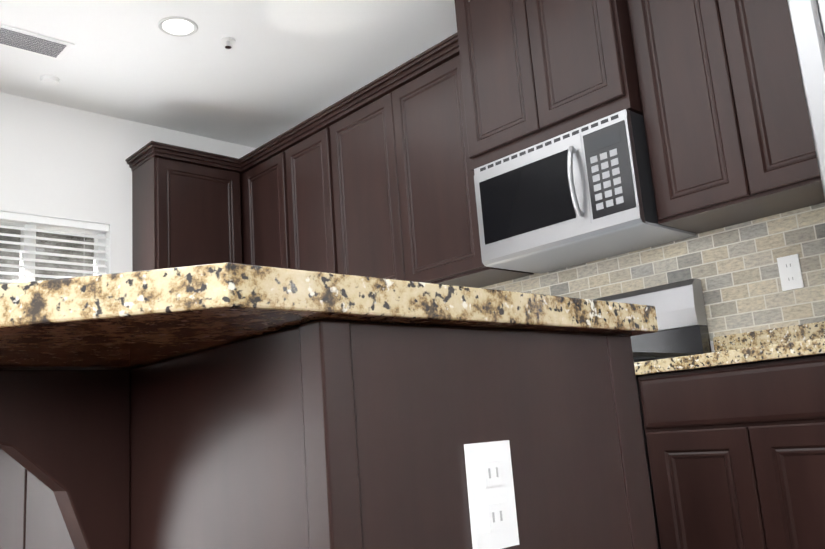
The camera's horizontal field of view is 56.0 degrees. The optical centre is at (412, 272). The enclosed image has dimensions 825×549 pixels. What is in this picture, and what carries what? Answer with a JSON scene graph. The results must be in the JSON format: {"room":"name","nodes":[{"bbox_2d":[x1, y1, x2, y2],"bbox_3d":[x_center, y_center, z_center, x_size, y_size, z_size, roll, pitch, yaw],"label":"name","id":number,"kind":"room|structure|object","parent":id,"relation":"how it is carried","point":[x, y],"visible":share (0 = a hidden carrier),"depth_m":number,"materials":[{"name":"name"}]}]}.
{"room":"kitchen","nodes":[
{"label":"kitchen","id":0,"kind":"room"},
{"bbox_2d":[0,92,256,273],"bbox_3d":[-3.858,0.152,2.698,8.100,2.880,0.250,6,-16,-43],"label":"wall","id":1,"kind":"structure","parent":0,"point":[61,161],"depth_m":4.54,"materials":[{"name":"paint"}]},
{"bbox_2d":[0,210,110,283],"bbox_3d":[-3.283,0.550,3.034,4.240,2.051,0.175,6,-16,-43],"label":"window","id":2,"kind":"structure","parent":1,"relation":"in","point":[107,264],"depth_m":4.44,"materials":[{"name":"white paint"}]},
{"bbox_2d":[0,211,108,282],"bbox_3d":[-2.092,0.171,4.252,0.834,0.992,0.050,6,-16,-43],"label":"window blinds","id":3,"kind":"object","parent":2,"relation":"attached to","point":[49,222],"visible":0.38,"depth_m":4.37,"materials":[{"name":"white plastic"}]},
{"bbox_2d":[129,148,244,271],"bbox_3d":[-1.367,-0.137,4.746,0.570,1.050,0.323,6,-16,-43],"label":"upper cabinet","id":4,"kind":"object","parent":1,"relation":"attached to","point":[186,210],"depth_m":4.64,"materials":[{"name":"brown wood"}]},
{"bbox_2d":[0,0,456,147],"bbox_3d":[-2.508,-1.653,1.455,8.100,0.150,4.550,6,-16,-43],"label":"ceiling","id":5,"kind":"structure","parent":0,"point":[279,67],"depth_m":4.12,"materials":[{"name":"paint"}]},
{"bbox_2d":[0,23,74,59],"bbox_3d":[-1.887,-1.132,3.826,0.360,0.011,0.200,6,-16,-43],"label":"ceiling vent","id":6,"kind":"object","parent":5,"relation":"in","point":[31,42],"visible":1,"depth_m":3.83,"materials":[{"name":"white metal"}]},
{"bbox_2d":[40,75,59,85],"bbox_3d":[-1.970,-1.042,4.216,0.100,0.019,0.100,6,-16,-43],"label":"ceiling detector","id":7,"kind":"object","parent":5,"relation":"attached to","point":[51,80],"visible":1,"depth_m":4.20,"materials":[{"name":"white paint"}]},
{"bbox_2d":[158,16,197,36],"bbox_3d":[-1.145,-1.199,3.792,0.190,0.006,0.190,6,-16,-43],"label":"recessed light","id":8,"kind":"object","parent":5,"relation":"in","point":[177,26],"visible":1,"depth_m":3.79,"materials":[{"name":"white"}]},
{"bbox_2d":[220,37,235,48],"bbox_3d":[-0.940,-1.165,3.957,0.076,0.037,0.076,6,-16,-43],"label":"sprinkler","id":9,"kind":"object","parent":5,"relation":"attached to","point":[227,41],"visible":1,"depth_m":3.95,"materials":[{"name":"white paint"}]},
{"bbox_2d":[710,341,714,351],"bbox_3d":[0.729,-0.022,3.555,0.250,2.880,4.810,6,-16,-43],"label":"wall","id":10,"kind":"structure","parent":0,"point":[712,346],"depth_m":2.91,"materials":[{"name":"paint"}]},
{"bbox_2d":[241,144,288,268],"bbox_3d":[-0.765,-0.178,4.767,0.323,1.050,0.468,6,-16,-43],"label":"upper cabinet","id":11,"kind":"object","parent":10,"relation":"attached to","point":[262,179],"depth_m":4.70,"materials":[{"name":"brown wood"}]},
{"bbox_2d":[281,116,336,273],"bbox_3d":[-0.459,-0.267,4.445,0.323,1.050,0.438,6,-16,-43],"label":"upper cabinet","id":12,"kind":"object","parent":10,"relation":"attached to","point":[308,194],"depth_m":4.37,"materials":[{"name":"brown wood"}]},
{"bbox_2d":[329,84,404,279],"bbox_3d":[-0.132,-0.362,4.103,0.323,1.050,0.527,6,-16,-43],"label":"upper cabinet","id":13,"kind":"object","parent":10,"relation":"attached to","point":[374,178],"depth_m":4.00,"materials":[{"name":"brown wood"}]},
{"bbox_2d":[389,48,533,287],"bbox_3d":[0.224,-0.466,3.729,0.323,1.050,0.526,6,-16,-43],"label":"upper cabinet","id":14,"kind":"object","parent":10,"relation":"attached to","point":[440,239],"depth_m":3.64,"materials":[{"name":"brown wood"}]},
{"bbox_2d":[449,0,540,175],"bbox_3d":[0.486,-0.895,3.442,0.398,0.875,0.397,6,-16,-43],"label":"upper cabinet","id":15,"kind":"object","parent":10,"relation":"attached to","point":[493,61],"depth_m":3.31,"materials":[{"name":"brown wood"}]},
{"bbox_2d":[525,0,640,141],"bbox_3d":[0.754,-0.973,3.161,0.398,0.875,0.395,6,-16,-43],"label":"upper cabinet","id":16,"kind":"object","parent":10,"relation":"attached to","point":[583,57],"depth_m":2.98,"materials":[{"name":"brown wood"}]},
{"bbox_2d":[474,109,696,273],"bbox_3d":[0.657,-0.293,3.130,0.466,0.426,0.746,6,-16,-43],"label":"microwave","id":17,"kind":"object","parent":16,"relation":"attached to","point":[581,195],"visible":1,"depth_m":2.97,"materials":[{"name":"silver metal"}]},
{"bbox_2d":[481,203,824,340],"bbox_3d":[0.299,0.284,3.792,0.010,0.420,3.768,6,-16,-43],"label":"backsplash","id":18,"kind":"structure","parent":10,"relation":"attached to","point":[734,269],"depth_m":2.85,"materials":[{"name":"tile"}]},
{"bbox_2d":[625,0,783,233],"bbox_3d":[1.058,-0.708,2.854,0.323,1.050,0.340,6,-16,-43],"label":"upper cabinet","id":19,"kind":"object","parent":10,"relation":"attached to","point":[700,177],"depth_m":2.72,"materials":[{"name":"brown wood"}]},
{"bbox_2d":[721,0,824,211],"bbox_3d":[1.289,-0.775,2.613,0.323,1.050,0.341,6,-16,-43],"label":"upper cabinet","id":20,"kind":"object","parent":10,"relation":"attached to","point":[777,137],"depth_m":2.51,"materials":[{"name":"brown wood"}]},
{"bbox_2d":[777,254,803,290],"bbox_3d":[1.317,0.000,2.707,0.008,0.118,0.072,6,-16,-43],"label":"electrical outlet","id":21,"kind":"object","parent":10,"relation":"attached to","point":[790,272],"visible":1,"depth_m":2.70,"materials":[{"name":"white plastic"}]},
{"bbox_3d":[-0.887,0.788,-0.599,8.100,0.120,8.700,6,-16,-43],"label":"floor","id":22,"kind":"structure","parent":0,"visible":0},
{"bbox_2d":[0,298,657,548],"bbox_3d":[-0.550,0.666,1.433,0.860,0.878,1.824,6,-16,-43],"label":"kitchen island","id":23,"kind":"object","parent":22,"relation":"on","point":[226,405],"depth_m":0.91,"materials":[{"name":"brown wood"}]},
{"bbox_2d":[0,262,657,333],"bbox_3d":[-0.614,0.212,1.498,0.960,0.040,1.860,6,-16,-43],"label":"island countertop","id":24,"kind":"structure","parent":23,"relation":"on","point":[218,286],"depth_m":0.75,"materials":[{"name":"beige stone"}]},
{"bbox_2d":[592,278,710,548],"bbox_3d":[0.614,0.678,2.833,0.700,1.240,0.768,6,-16,-43],"label":"stove","id":25,"kind":"object","parent":22,"relation":"on","point":[681,318],"visible":0.02,"depth_m":2.90,"materials":[{"name":"silver metal"}]},
{"bbox_2d":[638,355,824,548],"bbox_3d":[1.181,0.716,2.323,0.628,0.878,0.661,6,-16,-43],"label":"base cabinet","id":26,"kind":"object","parent":22,"relation":"on","point":[736,455],"visible":0.17,"depth_m":2.16,"materials":[{"name":"brown wood"}]},
{"bbox_2d":[634,321,824,375],"bbox_3d":[1.126,0.218,2.420,0.640,0.140,0.680,6,-16,-43],"label":"countertop","id":27,"kind":"structure","parent":26,"relation":"on","point":[792,342],"depth_m":2.13,"materials":[{"name":"stone"}]},
{"bbox_2d":[787,0,824,198],"bbox_3d":[1.582,0.087,1.734,0.824,1.812,0.905,6,-16,-43],"label":"fridge","id":28,"kind":"object","parent":22,"relation":"on","point":[807,17],"visible":1,"depth_m":1.93,"materials":[{"name":"grey metal"}]},
{"label":"outside","id":29,"kind":"structure","parent":0,"visible":0},
{"bbox_2d":[0,228,93,283],"bbox_3d":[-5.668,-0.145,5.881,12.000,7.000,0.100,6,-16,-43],"label":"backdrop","id":30,"kind":"structure","parent":29,"point":[48,250],"depth_m":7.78,"materials":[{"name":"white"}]}
]}

